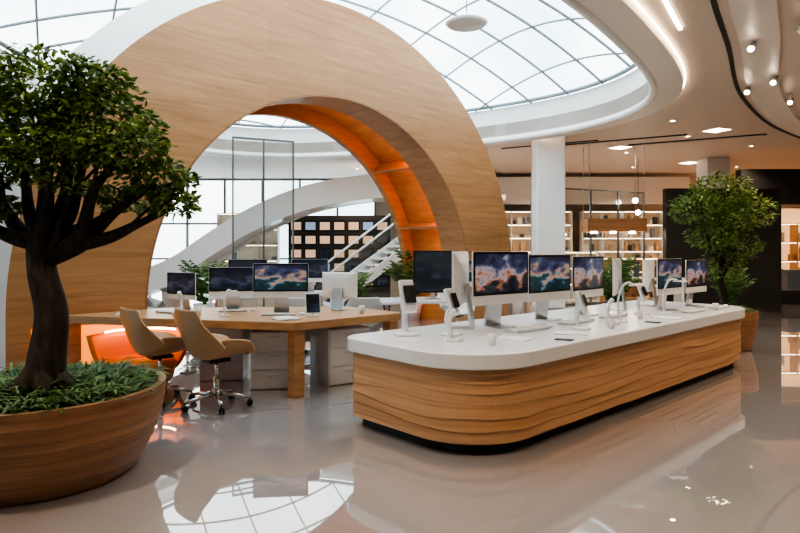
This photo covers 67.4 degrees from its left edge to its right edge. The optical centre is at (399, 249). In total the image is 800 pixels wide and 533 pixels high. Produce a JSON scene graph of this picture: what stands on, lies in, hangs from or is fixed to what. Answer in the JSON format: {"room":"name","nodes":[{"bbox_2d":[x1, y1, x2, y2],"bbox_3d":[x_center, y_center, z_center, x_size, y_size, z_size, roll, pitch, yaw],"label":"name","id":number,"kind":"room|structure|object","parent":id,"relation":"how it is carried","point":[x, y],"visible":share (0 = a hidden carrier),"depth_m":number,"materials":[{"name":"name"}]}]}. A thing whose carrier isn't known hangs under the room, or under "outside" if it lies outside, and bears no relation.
{"room":"electronics store","nodes":[
{"label":"electronics store","id":0,"kind":"room"},
{"bbox_2d":[0,49,648,152],"bbox_3d":[-1.212,-3.200,10.910,11.712,0.700,13.438,0,0,0],"label":"skylight","id":1,"kind":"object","parent":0,"point":[615,89],"depth_m":14.49,"materials":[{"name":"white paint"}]},
{"bbox_2d":[6,0,682,159],"bbox_3d":[-1.212,-2.784,10.910,12.552,0.128,14.278,0,0,0],"label":"trim","id":2,"kind":"structure","parent":1,"relation":"attached to","point":[624,18],"depth_m":8.35,"materials":[{"name":"white paint"}]},
{"bbox_2d":[0,289,799,532],"bbox_3d":[2.000,1.600,10.000,30.000,0.100,28.000,0,0,0],"label":"floor","id":3,"kind":"structure","parent":0,"point":[719,452],"depth_m":4.24,"materials":[{"name":"tile"}]},
{"bbox_2d":[0,40,202,506],"bbox_3d":[-2.509,0.070,4.215,1.798,2.960,1.770,0,0,-43],"label":"potted tree","id":4,"kind":"object","parent":3,"relation":"on","point":[66,430],"visible":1,"depth_m":4.07,"materials":[{"name":"green plant"}]},
{"bbox_2d":[0,364,165,506],"bbox_3d":[-2.501,1.250,4.199,1.614,0.600,1.612,0,0,0],"label":"bowl","id":5,"kind":"object","parent":4,"relation":"attached to","point":[65,448],"depth_m":3.73,"materials":[{"name":"brown wood"}]},
{"bbox_2d":[86,327,186,382],"bbox_3d":[-3.014,1.244,7.018,0.909,0.612,0.933,0,0,32],"label":"pod","id":6,"kind":"object","parent":3,"relation":"on","point":[111,345],"visible":0.47,"depth_m":7.02,"materials":[{"name":"glossy orange plastic"}]},
{"bbox_2d":[120,307,194,406],"bbox_3d":[-2.498,1.065,6.185,0.663,0.970,0.678,0,0,-44],"label":"swivel chair","id":7,"kind":"object","parent":3,"relation":"on","point":[154,345],"visible":0.81,"depth_m":5.97,"materials":[{"name":"beige fabric"}]},
{"bbox_2d":[163,292,191,307],"bbox_3d":[-3.412,1.109,9.582,0.616,0.881,0.603,0,0,30],"label":"office chair","id":8,"kind":"object","parent":3,"relation":"on","point":[169,303],"visible":0.11,"depth_m":9.36,"materials":[{"name":"white"}]},
{"bbox_2d":[177,259,227,307],"bbox_3d":[-4.091,0.869,12.582,1.200,1.362,1.083,0,0,0],"label":"potted plant","id":9,"kind":"object","parent":3,"relation":"on","point":[202,287],"visible":0.51,"depth_m":12.38,"materials":[{"name":"green plant"}]},
{"bbox_2d":[174,307,254,414],"bbox_3d":[-1.838,1.056,5.934,0.675,0.987,0.690,0,0,-44],"label":"swivel chair","id":10,"kind":"object","parent":3,"relation":"on","point":[204,345],"visible":1,"depth_m":5.75,"materials":[{"name":"brown leather"}]},
{"bbox_2d":[200,328,249,380],"bbox_3d":[-2.149,1.230,7.386,0.500,0.640,0.578,0,0,-6],"label":"base cabinet","id":11,"kind":"object","parent":3,"relation":"on","point":[238,367],"visible":0.52,"depth_m":7.12,"materials":[{"name":"white paint"}]},
{"bbox_2d":[67,306,399,397],"bbox_3d":[-1.933,1.150,7.103,3.878,0.800,1.786,0,0,0],"label":"wooden desk","id":12,"kind":"object","parent":3,"relation":"on","point":[298,330],"visible":0.6,"depth_m":6.72,"materials":[{"name":"brown wood"}]},
{"bbox_2d":[155,272,195,312],"bbox_3d":[-2.725,0.512,7.277,0.520,0.472,0.340,0,0,32],"label":"desktop computer","id":13,"kind":"object","parent":12,"relation":"on","point":[185,283],"visible":0.82,"depth_m":7.33,"materials":[{"name":"black glass"}]},
{"bbox_2d":[172,291,182,314],"bbox_3d":[-2.549,0.611,6.925,0.100,0.275,0.129,0,0,11],"label":"telephone handset","id":14,"kind":"object","parent":12,"relation":"on","point":[179,293],"visible":0.65,"depth_m":6.95,"materials":[{"name":"white paint"}]},
{"bbox_2d":[195,307,201,315],"bbox_3d":[-2.300,0.703,6.850,0.076,0.090,0.076,0,0,0],"label":"coffee cup","id":15,"kind":"object","parent":12,"relation":"on","point":[198,309],"visible":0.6,"depth_m":6.83,"materials":[{"name":"white ceramic"}]},
{"bbox_2d":[220,289,236,316],"bbox_3d":[-1.949,0.597,6.831,0.112,0.303,0.231,0,0,31],"label":"desk lamp","id":16,"kind":"object","parent":12,"relation":"on","point":[228,290],"visible":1,"depth_m":6.77,"materials":[{"name":"white paint"}]},
{"bbox_2d":[209,267,255,311],"bbox_3d":[-2.076,0.482,7.456,0.585,0.531,0.382,0,0,-14],"label":"desktop computer","id":17,"kind":"object","parent":12,"relation":"on","point":[221,279],"visible":0.93,"depth_m":7.54,"materials":[{"name":"glass"}]},
{"bbox_2d":[253,263,307,315],"bbox_3d":[-1.409,0.453,7.043,0.650,0.590,0.425,0,0,-6],"label":"desktop computer","id":18,"kind":"object","parent":12,"relation":"on","point":[281,282],"visible":0.98,"depth_m":7.14,"materials":[{"name":"glass"}]},
{"bbox_2d":[271,316,299,320],"bbox_3d":[-1.232,0.739,6.510,0.263,0.018,0.326,0,0,-29],"label":"paper stack","id":19,"kind":"object","parent":12,"relation":"on","point":[278,318],"visible":1,"depth_m":6.44,"materials":[{"name":"white paper"}]},
{"bbox_2d":[305,293,320,316],"bbox_3d":[-0.980,0.616,6.751,0.170,0.265,0.103,0,0,-17],"label":"tablet stand","id":20,"kind":"object","parent":12,"relation":"on","point":[312,300],"visible":1,"depth_m":6.74,"materials":[{"name":"silver metal"}]},
{"bbox_2d":[322,272,356,310],"bbox_3d":[-0.757,0.512,7.438,0.520,0.472,0.140,0,0,29],"label":"desktop computer","id":21,"kind":"object","parent":12,"relation":"on","point":[338,286],"visible":1,"depth_m":7.40,"materials":[{"name":"white paint"}]},
{"bbox_2d":[359,305,364,312],"bbox_3d":[-0.450,0.703,7.100,0.076,0.090,0.076,0,0,0],"label":"coffee cup","id":22,"kind":"object","parent":12,"relation":"on","point":[361,307],"visible":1,"depth_m":7.08,"materials":[{"name":"white ceramic"}]},
{"bbox_2d":[217,213,279,266],"bbox_3d":[-5.600,0.100,22.200,2.230,2.900,0.400,0,0,0],"label":"display shelf","id":23,"kind":"object","parent":3,"relation":"on","point":[253,250],"visible":0.21,"depth_m":22.38,"materials":[{"name":"white paint"}]},
{"bbox_2d":[0,0,512,370],"bbox_3d":[-1.696,-1.316,10.517,9.940,5.731,1.931,0,0,-44],"label":"wooden arch","id":24,"kind":"object","parent":3,"relation":"on","point":[205,66],"visible":0.72,"depth_m":9.16,"materials":[{"name":"brown wood"}]},
{"bbox_2d":[232,136,293,306],"bbox_3d":[-3.250,-0.550,14.300,1.467,4.200,0.051,0,0,-25],"label":"frame","id":25,"kind":"object","parent":3,"relation":"on","point":[233,137],"visible":0.59,"depth_m":14.27,"materials":[{"name":"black metal"}]},
{"bbox_2d":[203,290,322,306],"bbox_3d":[-2.200,1.150,10.400,2.200,0.800,0.800,0,0,-27],"label":"work table","id":26,"kind":"object","parent":3,"relation":"on","point":[210,299],"visible":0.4,"depth_m":9.88,"materials":[{"name":"white paint"}]},
{"bbox_2d":[228,259,266,266],"bbox_3d":[-2.568,0.455,10.147,0.650,0.590,0.425,0,0,-17],"label":"desktop computer","id":27,"kind":"object","parent":26,"relation":"on","point":[231,262],"visible":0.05,"depth_m":10.22,"materials":[{"name":"white paint"}]},
{"bbox_2d":[291,259,327,292],"bbox_3d":[-1.568,0.455,10.547,0.650,0.590,0.425,0,0,-17],"label":"desktop computer","id":28,"kind":"object","parent":26,"relation":"on","point":[316,267],"visible":0.53,"depth_m":10.67,"materials":[{"name":"white paint"}]},
{"bbox_2d":[151,179,375,265],"bbox_3d":[-7.000,-0.650,24.000,12.070,4.400,0.140,0,0,0],"label":"mullions","id":29,"kind":"object","parent":3,"relation":"on","point":[187,223],"visible":0.14,"depth_m":23.94,"materials":[{"name":"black metal"}]},
{"bbox_2d":[148,174,384,295],"bbox_3d":[-4.011,-0.500,19.943,9.054,4.100,1.655,0,0,-7],"label":"ramp","id":30,"kind":"object","parent":3,"relation":"on","point":[215,245],"visible":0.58,"depth_m":19.28,"materials":[{"name":"white paint"}]},
{"bbox_2d":[250,330,287,389],"bbox_3d":[-1.448,1.230,6.936,0.500,0.640,0.578,0,0,-9],"label":"base cabinet","id":31,"kind":"object","parent":3,"relation":"on","point":[269,361],"visible":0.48,"depth_m":6.66,"materials":[{"name":"white paint"}]},
{"bbox_2d":[289,298,309,352],"bbox_3d":[-1.494,1.109,8.730,0.616,0.881,0.602,0,0,-20],"label":"office chair","id":32,"kind":"object","parent":3,"relation":"on","point":[293,302],"visible":0.04,"depth_m":8.44,"materials":[{"name":"white"}]},
{"bbox_2d":[288,216,389,292],"bbox_3d":[-2.200,0.150,21.787,3.700,2.800,0.146,0,0,0],"label":"display shelf","id":33,"kind":"object","parent":3,"relation":"on","point":[315,237],"visible":0.59,"depth_m":21.73,"materials":[{"name":"light wood"},{"name":"black metal"}]},
{"bbox_2d":[310,325,369,385],"bbox_3d":[-0.712,1.230,7.168,0.550,0.640,0.528,0,0,-33],"label":"base cabinet","id":34,"kind":"object","parent":3,"relation":"on","point":[331,363],"visible":0.7,"depth_m":6.93,"materials":[{"name":"white paint"}]},
{"bbox_2d":[348,272,375,300],"bbox_3d":[-0.973,1.017,13.404,0.909,1.066,0.921,0,0,0],"label":"potted plant","id":35,"kind":"object","parent":3,"relation":"on","point":[361,289],"visible":0.38,"depth_m":13.30,"materials":[{"name":"green plant"}]},
{"bbox_2d":[346,297,382,326],"bbox_3d":[-0.547,1.109,8.729,0.616,0.881,0.602,0,0,-10],"label":"office chair","id":36,"kind":"object","parent":3,"relation":"on","point":[373,302],"visible":0.24,"depth_m":8.46,"materials":[{"name":"white"}]},
{"bbox_2d":[381,250,421,318],"bbox_3d":[0.243,0.777,13.592,1.347,1.547,1.327,0,0,0],"label":"potted plant","id":37,"kind":"object","parent":3,"relation":"on","point":[401,275],"visible":0.34,"depth_m":13.39,"materials":[{"name":"green plant"}]},
{"bbox_2d":[323,194,505,305],"bbox_3d":[0.580,-0.552,17.465,6.558,4.203,2.550,0,0,-33],"label":"staircase","id":38,"kind":"structure","parent":3,"relation":"on","point":[380,255],"depth_m":16.27,"materials":[{"name":"white paint"}]},
{"bbox_2d":[376,296,526,331],"bbox_3d":[0.800,1.150,9.300,2.400,0.800,0.800,0,0,-14],"label":"work table","id":39,"kind":"object","parent":3,"relation":"on","point":[395,300],"visible":0.13,"depth_m":8.91,"materials":[{"name":"white paint"}]},
{"bbox_2d":[413,251,451,299],"bbox_3d":[0.498,0.380,9.170,0.600,0.740,0.180,0,0,-5],"label":"monitor","id":40,"kind":"object","parent":39,"relation":"on","point":[431,269],"visible":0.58,"depth_m":9.13,"materials":[{"name":"black plastic"}]},
{"bbox_2d":[469,260,471,285],"bbox_3d":[1.377,0.455,9.346,0.650,0.590,0.425,0,0,-14],"label":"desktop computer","id":41,"kind":"object","parent":39,"relation":"on","point":[470,261],"visible":0.02,"depth_m":9.38,"materials":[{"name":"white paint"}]},
{"bbox_2d":[437,293,474,321],"bbox_3d":[0.994,1.109,10.520,0.616,0.881,0.602,0,0,-20],"label":"office chair","id":42,"kind":"object","parent":3,"relation":"on","point":[463,308],"visible":0.3,"depth_m":10.49,"materials":[{"name":"white plastic"}]},
{"bbox_2d":[513,254,537,314],"bbox_3d":[2.588,0.823,13.910,1.255,1.453,1.245,0,0,0],"label":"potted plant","id":43,"kind":"object","parent":3,"relation":"on","point":[517,307],"visible":0.02,"depth_m":13.70,"materials":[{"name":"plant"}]},
{"bbox_2d":[505,211,572,251],"bbox_3d":[4.900,0.050,22.500,3.030,3.000,0.400,0,0,0],"label":"display shelf","id":44,"kind":"object","parent":3,"relation":"on","point":[519,222],"visible":0.16,"depth_m":22.66,"materials":[{"name":"white paint"}]},
{"bbox_2d":[347,301,744,453],"bbox_3d":[2.129,1.160,6.735,5.827,0.780,1.637,0,0,-43],"label":"display counter","id":45,"kind":"object","parent":3,"relation":"on","point":[471,395],"depth_m":5.04,"materials":[{"name":"brown wood"}]},
{"bbox_2d":[394,280,420,336],"bbox_3d":[0.066,0.521,5.426,0.240,0.498,0.240,0,0,-26],"label":"payment terminal","id":46,"kind":"object","parent":45,"relation":"on","point":[407,293],"visible":1,"depth_m":5.38,"materials":[{"name":"white paint"}]},
{"bbox_2d":[440,288,461,335],"bbox_3d":[0.463,0.560,5.441,0.202,0.420,0.202,0,0,35],"label":"payment terminal","id":47,"kind":"object","parent":45,"relation":"on","point":[451,298],"visible":0.77,"depth_m":5.41,"materials":[{"name":"white paint"}]},
{"bbox_2d":[447,309,462,341],"bbox_3d":[0.460,0.633,5.061,0.129,0.275,0.100,0,0,24],"label":"stand","id":48,"kind":"object","parent":45,"relation":"on","point":[453,312],"visible":1,"depth_m":5.05,"materials":[{"name":"white paint"}]},
{"bbox_2d":[451,251,475,330],"bbox_3d":[0.612,0.392,5.869,0.224,0.755,0.832,0,0,15],"label":"desktop computer","id":49,"kind":"object","parent":45,"relation":"on","point":[460,285],"visible":0.87,"depth_m":5.74,"materials":[{"name":"white paint"}]},
{"bbox_2d":[488,333,496,345],"bbox_3d":[0.747,0.725,4.859,0.076,0.090,0.076,0,0,0],"label":"coffee cup","id":50,"kind":"object","parent":45,"relation":"on","point":[492,337],"visible":1,"depth_m":4.83,"materials":[{"name":"white ceramic"}]},
{"bbox_2d":[472,251,552,332],"bbox_3d":[1.099,0.392,5.890,0.832,0.755,0.544,0,0,-40],"label":"desktop computer","id":51,"kind":"object","parent":45,"relation":"on","point":[499,278],"visible":1,"depth_m":5.97,"materials":[{"name":"white lacquer"},{"name":"black plastic"},{"name":"glass screen"}]},
{"bbox_2d":[496,335,534,341],"bbox_3d":[0.989,0.765,5.197,0.300,0.010,0.237,0,0,35],"label":"paper stack","id":52,"kind":"object","parent":45,"relation":"on","point":[503,337],"visible":0.86,"depth_m":5.15,"materials":[{"name":"white paper"}]},
{"bbox_2d":[528,254,594,324],"bbox_3d":[1.726,0.410,6.471,0.793,0.720,0.518,0,0,-42],"label":"desktop computer","id":53,"kind":"object","parent":45,"relation":"on","point":[548,275],"visible":0.91,"depth_m":6.55,"materials":[{"name":"white lacquer"},{"name":"black plastic"},{"name":"glass screen"}]},
{"bbox_2d":[555,338,573,340],"bbox_3d":[1.407,0.765,5.134,0.150,0.009,0.075,0,0,30],"label":"smartphone","id":54,"kind":"object","parent":45,"relation":"on","point":[563,339],"visible":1,"depth_m":5.10,"materials":[{"name":"black plastic"}]},
{"bbox_2d":[554,331,586,335],"bbox_3d":[1.562,0.765,5.530,0.300,0.010,0.237,0,0,18],"label":"paper stack","id":55,"kind":"object","parent":45,"relation":"on","point":[576,333],"visible":1,"depth_m":5.46,"materials":[{"name":"white paper"}]},
{"bbox_2d":[572,290,590,329],"bbox_3d":[1.763,0.583,5.836,0.180,0.374,0.180,0,0,30],"label":"payment terminal","id":56,"kind":"object","parent":45,"relation":"on","point":[581,298],"visible":1,"depth_m":5.80,"materials":[{"name":"white paint"}]},
{"bbox_2d":[572,256,627,318],"bbox_3d":[2.313,0.422,6.999,0.501,0.696,0.767,0,0,44],"label":"desktop computer","id":57,"kind":"object","parent":45,"relation":"on","point":[587,271],"visible":0.81,"depth_m":7.05,"materials":[{"name":"white lacquer"},{"name":"black plastic"},{"name":"glass screen"}]},
{"bbox_2d":[607,319,614,327],"bbox_3d":[2.084,0.725,5.918,0.076,0.090,0.076,0,0,0],"label":"coffee cup","id":58,"kind":"object","parent":45,"relation":"on","point":[611,322],"visible":1,"depth_m":5.89,"materials":[{"name":"white ceramic"}]},
{"bbox_2d":[605,298,619,324],"bbox_3d":[2.204,0.633,6.228,0.129,0.275,0.100,0,0,41],"label":"telephone handset","id":59,"kind":"object","parent":45,"relation":"on","point":[611,300],"visible":0.78,"depth_m":6.23,"materials":[{"name":"white paint"}]},
{"bbox_2d":[610,258,626,310],"bbox_3d":[2.805,0.440,7.717,0.196,0.661,0.728,0,0,26],"label":"desktop computer","id":60,"kind":"object","parent":45,"relation":"on","point":[617,282],"visible":0.84,"depth_m":7.56,"materials":[{"name":"white paint"}]},
{"bbox_2d":[615,282,644,321],"bbox_3d":[2.441,0.554,6.418,0.330,0.432,0.160,0,0,24],"label":"desk lamp","id":61,"kind":"object","parent":45,"relation":"on","point":[625,283],"visible":0.96,"depth_m":6.43,"materials":[{"name":"white paint"}]},
{"bbox_2d":[637,311,643,318],"bbox_3d":[2.683,0.725,6.697,0.076,0.090,0.076,0,0,0],"label":"coffee cup","id":62,"kind":"object","parent":45,"relation":"on","point":[640,314],"visible":1,"depth_m":6.67,"materials":[{"name":"white ceramic"}]},
{"bbox_2d":[633,283,649,314],"bbox_3d":[2.897,0.583,7.199,0.180,0.374,0.180,0,0,-43],"label":"payment terminal","id":63,"kind":"object","parent":45,"relation":"on","point":[642,291],"visible":0.72,"depth_m":7.17,"materials":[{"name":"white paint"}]},
{"bbox_2d":[641,259,657,306],"bbox_3d":[3.444,0.451,8.274,0.189,0.637,0.702,0,0,34],"label":"desktop computer","id":64,"kind":"object","parent":45,"relation":"on","point":[648,266],"visible":0.89,"depth_m":8.16,"materials":[{"name":"white paint"}]},
{"bbox_2d":[651,316,683,319],"bbox_3d":[3.011,0.765,6.771,0.237,0.010,0.300,0,0,-43],"label":"paper stack","id":65,"kind":"object","parent":45,"relation":"on","point":[656,317],"visible":1,"depth_m":6.76,"materials":[{"name":"white paper"}]},
{"bbox_2d":[658,278,687,313],"bbox_3d":[3.285,0.554,7.231,0.330,0.432,0.160,0,0,30],"label":"desk lamp","id":66,"kind":"object","parent":45,"relation":"on","point":[673,279],"visible":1,"depth_m":7.25,"materials":[{"name":"white metal"}]},
{"bbox_2d":[657,258,705,313],"bbox_3d":[3.518,0.440,7.560,0.728,0.661,0.476,0,0,-43],"label":"desktop computer","id":67,"kind":"object","parent":45,"relation":"on","point":[667,269],"visible":0.98,"depth_m":7.62,"materials":[{"name":"glass"}]},
{"bbox_2d":[685,260,728,308],"bbox_3d":[4.097,0.451,8.053,0.702,0.637,0.459,0,0,-43],"label":"desktop computer","id":68,"kind":"object","parent":45,"relation":"on","point":[695,270],"visible":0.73,"depth_m":8.11,"materials":[{"name":"white paint"}]},
{"bbox_2d":[712,303,718,310],"bbox_3d":[4.023,0.725,7.650,0.076,0.090,0.076,0,0,0],"label":"coffee cup","id":69,"kind":"object","parent":45,"relation":"on","point":[715,305],"visible":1,"depth_m":7.63,"materials":[{"name":"white ceramic"}]},
{"bbox_2d":[531,136,564,307],"bbox_3d":[3.750,-0.650,15.200,0.700,4.400,0.700,0,0,0],"label":"column","id":70,"kind":"structure","parent":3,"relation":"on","point":[547,155],"depth_m":14.85,"materials":[{"name":"white paint"}]},
{"bbox_2d":[530,305,566,311],"bbox_3d":[3.750,1.490,15.200,0.760,0.120,0.760,0,0,0],"label":"baseboard","id":71,"kind":"structure","parent":3,"relation":"on","point":[532,308],"depth_m":14.82,"materials":[{"name":"silver metal"}]},
{"bbox_2d":[528,252,598,300],"bbox_3d":[4.900,0.800,18.700,2.430,1.500,0.400,0,0,9],"label":"display shelf","id":72,"kind":"object","parent":3,"relation":"on","point":[596,298],"visible":0.15,"depth_m":18.71,"materials":[{"name":"white paint"}]},
{"bbox_2d":[565,188,644,304],"bbox_3d":[5.500,-0.100,17.300,4.240,3.300,0.050,0,0,-25],"label":"frame","id":73,"kind":"object","parent":3,"relation":"on","point":[591,190],"visible":0.43,"depth_m":17.62,"materials":[{"name":"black metal"}]},
{"bbox_2d":[579,211,662,257],"bbox_3d":[8.300,0.050,22.500,3.030,3.000,0.400,0,0,0],"label":"display shelf","id":74,"kind":"object","parent":3,"relation":"on","point":[605,243],"visible":0.37,"depth_m":22.55,"materials":[{"name":"white paint"}]},
{"bbox_2d":[602,257,641,303],"bbox_3d":[4.392,0.849,12.287,1.233,1.402,1.226,0,0,0],"label":"potted plant","id":75,"kind":"object","parent":3,"relation":"on","point":[607,279],"visible":0.43,"depth_m":12.14,"materials":[{"name":"green plant"}]},
{"bbox_2d":[599,258,662,298],"bbox_3d":[7.500,0.900,19.400,2.030,1.300,0.400,0,0,11],"label":"display shelf","id":76,"kind":"object","parent":3,"relation":"on","point":[633,292],"visible":0.11,"depth_m":19.52,"materials":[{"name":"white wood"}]},
{"bbox_2d":[627,262,684,301],"bbox_3d":[5.900,0.920,14.400,1.600,1.260,0.800,0,0,11],"label":"display table","id":77,"kind":"object","parent":3,"relation":"on","point":[679,297],"visible":0.08,"depth_m":14.25,"materials":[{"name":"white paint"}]},
{"bbox_2d":[696,157,729,187],"bbox_3d":[9.800,-0.650,18.800,0.700,4.400,0.700,0,0,0],"label":"column","id":78,"kind":"structure","parent":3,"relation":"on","point":[704,166],"depth_m":18.45,"materials":[{"name":"white paint"}]},
{"bbox_2d":[665,170,779,351],"bbox_3d":[5.097,0.140,9.503,1.649,2.820,1.171,0,0,0],"label":"potted tree","id":79,"kind":"object","parent":3,"relation":"on","point":[749,324],"visible":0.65,"depth_m":9.36,"materials":[{"name":"green plant"}]},
{"bbox_2d":[707,267,756,306],"bbox_3d":[6.920,0.950,12.620,0.990,1.199,0.997,0,0,0],"label":"potted plant","id":80,"kind":"object","parent":3,"relation":"on","point":[734,289],"visible":0.54,"depth_m":12.46,"materials":[{"name":"green plant"}]},
{"bbox_2d":[740,309,758,351],"bbox_3d":[5.120,1.250,9.500,0.976,0.600,0.975,0,0,0],"label":"planter","id":81,"kind":"object","parent":3,"relation":"on","point":[749,324],"depth_m":9.09,"materials":[{"name":"brown wood"}]},
{"bbox_2d":[735,169,799,303],"bbox_3d":[13.050,-0.370,18.350,6.700,3.860,2.600,0,0,0],"label":"storefront","id":82,"kind":"object","parent":3,"relation":"on","point":[788,180],"visible":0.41,"depth_m":17.09,"materials":[{"name":"clear glass"},{"name":"black metal"}]},
{"bbox_2d":[0,0,799,178],"bbox_3d":[2.000,-3.000,10.000,30.000,0.300,28.000,0,0,0],"label":"ceiling","id":83,"kind":"structure","parent":0,"point":[709,98],"depth_m":14.89,"materials":[{"name":"beige paint"}]},
{"bbox_2d":[0,0,635,128],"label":"skylight window","id":84,"kind":"structure","parent":83,"relation":"in","point":[5,45],"depth_m":12.36,"materials":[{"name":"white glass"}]},
{"bbox_2d":[445,0,487,31],"bbox_3d":[1.000,-3.985,9.000,0.640,1.230,0.640,0,0,0],"label":"disc","id":85,"kind":"object","parent":84,"relation":"hanging from","point":[466,22],"visible":1,"depth_m":8.93,"materials":[{"name":"white paint"}]},
{"bbox_2d":[203,0,657,158],"bbox_3d":[-1.211,-2.750,10.910,11.792,0.133,13.518,0,0,0],"label":"skylight rim","id":86,"kind":"object","parent":83,"relation":"attached to","point":[576,6],"depth_m":12.59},
{"bbox_2d":[501,140,598,149],"bbox_3d":[4.000,-2.834,16.200,2.600,0.032,0.140,0,0,29],"label":"diffuser","id":87,"kind":"object","parent":83,"relation":"in","point":[589,140],"depth_m":15.90,"materials":[{"name":"plastic"}]},
{"bbox_2d":[581,141,646,232],"bbox_3d":[5.750,-1.650,16.200,1.510,2.400,0.910,0,0,6],"label":"pendant light","id":88,"kind":"object","parent":83,"relation":"hanging from","point":[612,225],"visible":1,"depth_m":15.78,"materials":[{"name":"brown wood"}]},
{"bbox_2d":[607,145,633,149],"bbox_3d":[6.100,-2.838,16.600,0.500,0.025,0.500,0,0,-23],"label":"ceiling light panel","id":89,"kind":"object","parent":83,"relation":"in","point":[620,147],"depth_m":16.54,"materials":[{"name":"white plastic"}]},
{"bbox_2d":[565,134,687,145],"bbox_3d":[5.600,-2.834,15.600,3.400,0.032,0.140,0,0,29],"label":"diffuser","id":90,"kind":"object","parent":83,"relation":"in","point":[680,134],"depth_m":15.38,"materials":[{"name":"plastic"}]},
{"bbox_2d":[633,0,685,86],"bbox_3d":[-1.212,-2.815,10.910,12.636,0.021,14.362,0,0,0],"label":"led","id":91,"kind":"object","parent":83,"relation":"attached to","point":[635,1],"visible":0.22,"depth_m":7.85,"materials":[{"name":"beige plastic"}]},
{"bbox_2d":[662,0,681,29],"bbox_3d":[3.016,-2.835,6.806,0.061,0.030,2.137,0,0,33],"label":"ceiling light","id":92,"kind":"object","parent":83,"relation":"attached to","point":[666,3],"depth_m":7.18,"materials":[{"name":"white plastic"}]},
{"bbox_2d":[677,161,695,163],"bbox_3d":[9.400,-2.838,19.500,0.500,0.025,0.500,0,0,-23],"label":"ceiling light panel","id":93,"kind":"object","parent":83,"relation":"in","point":[687,162],"depth_m":19.41,"materials":[{"name":"white plastic"}]},
{"bbox_2d":[628,133,766,145],"bbox_3d":[7.600,-2.834,15.500,3.200,0.032,0.140,0,0,29],"label":"diffuser","id":94,"kind":"object","parent":83,"relation":"in","point":[766,133],"depth_m":15.40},
{"bbox_2d":[700,127,733,132],"bbox_3d":[7.500,-2.838,14.200,0.500,0.025,0.500,0,0,-23],"label":"ceiling light panel","id":95,"kind":"object","parent":83,"relation":"in","point":[717,129],"depth_m":14.16,"materials":[{"name":"white plastic"}]},
{"bbox_2d":[744,86,749,94],"bbox_3d":[5.894,-2.735,10.190,0.090,0.229,0.208,0,0,31],"label":"ceiling spotlight","id":96,"kind":"object","parent":83,"relation":"attached to","point":[747,89],"depth_m":10.13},
{"bbox_2d":[747,41,757,51],"bbox_3d":[4.692,-2.735,7.991,0.090,0.229,0.208,0,0,42],"label":"ceiling spotlight","id":97,"kind":"object","parent":83,"relation":"attached to","point":[753,45],"depth_m":7.94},
{"bbox_2d":[710,0,799,137],"bbox_3d":[8.168,-2.840,11.699,2.363,0.020,20.250,0,0,44],"label":"trim","id":98,"kind":"structure","parent":83,"relation":"attached to","point":[714,4],"depth_m":9.01,"materials":[{"name":"black metal"}]},
{"bbox_2d":[728,0,799,136],"bbox_3d":[8.468,-2.815,11.470,2.748,0.070,20.400,0,0,44],"label":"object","id":99,"kind":"structure","parent":83,"relation":"attached to","point":[757,21],"depth_m":8.62,"materials":[{"name":"beige paint"}]},
{"bbox_2d":[770,76,779,84],"bbox_3d":[5.991,-2.735,9.592,0.208,0.229,0.090,0,0,-42],"label":"ceiling spotlight","id":100,"kind":"object","parent":83,"relation":"attached to","point":[775,79],"depth_m":9.55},
{"bbox_2d":[787,93,793,104],"bbox_3d":[7.092,-2.735,10.891,0.090,0.229,0.208,0,0,42],"label":"ceiling spotlight","id":101,"kind":"object","parent":83,"relation":"attached to","point":[791,99],"depth_m":10.85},
{"bbox_2d":[795,25,799,33],"bbox_3d":[4.947,-2.735,7.388,0.090,0.229,0.208,0,0,14],"label":"ceiling spotlight","id":102,"kind":"object","parent":83,"relation":"attached to","point":[797,29],"depth_m":7.41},
{"bbox_2d":[376,179,799,288],"bbox_3d":[8.000,-0.800,24.100,18.000,4.700,0.200,0,0,0],"label":"wall","id":103,"kind":"structure","parent":0,"point":[382,209],"depth_m":24.00,"materials":[{"name":"beige paint"}]},
{"bbox_2d":[497,177,689,204],"bbox_3d":[5.400,-2.200,22.300,10.600,1.000,0.300,0,0,0],"label":"wall","id":104,"kind":"structure","parent":0,"point":[517,190],"depth_m":22.15,"materials":[{"name":"white paint"}]},
{"bbox_2d":[663,188,780,311],"bbox_3d":[8.150,0.000,15.200,2.900,3.100,0.200,0,0,0],"label":"wall","id":105,"kind":"structure","parent":0,"point":[764,294],"depth_m":15.10,"materials":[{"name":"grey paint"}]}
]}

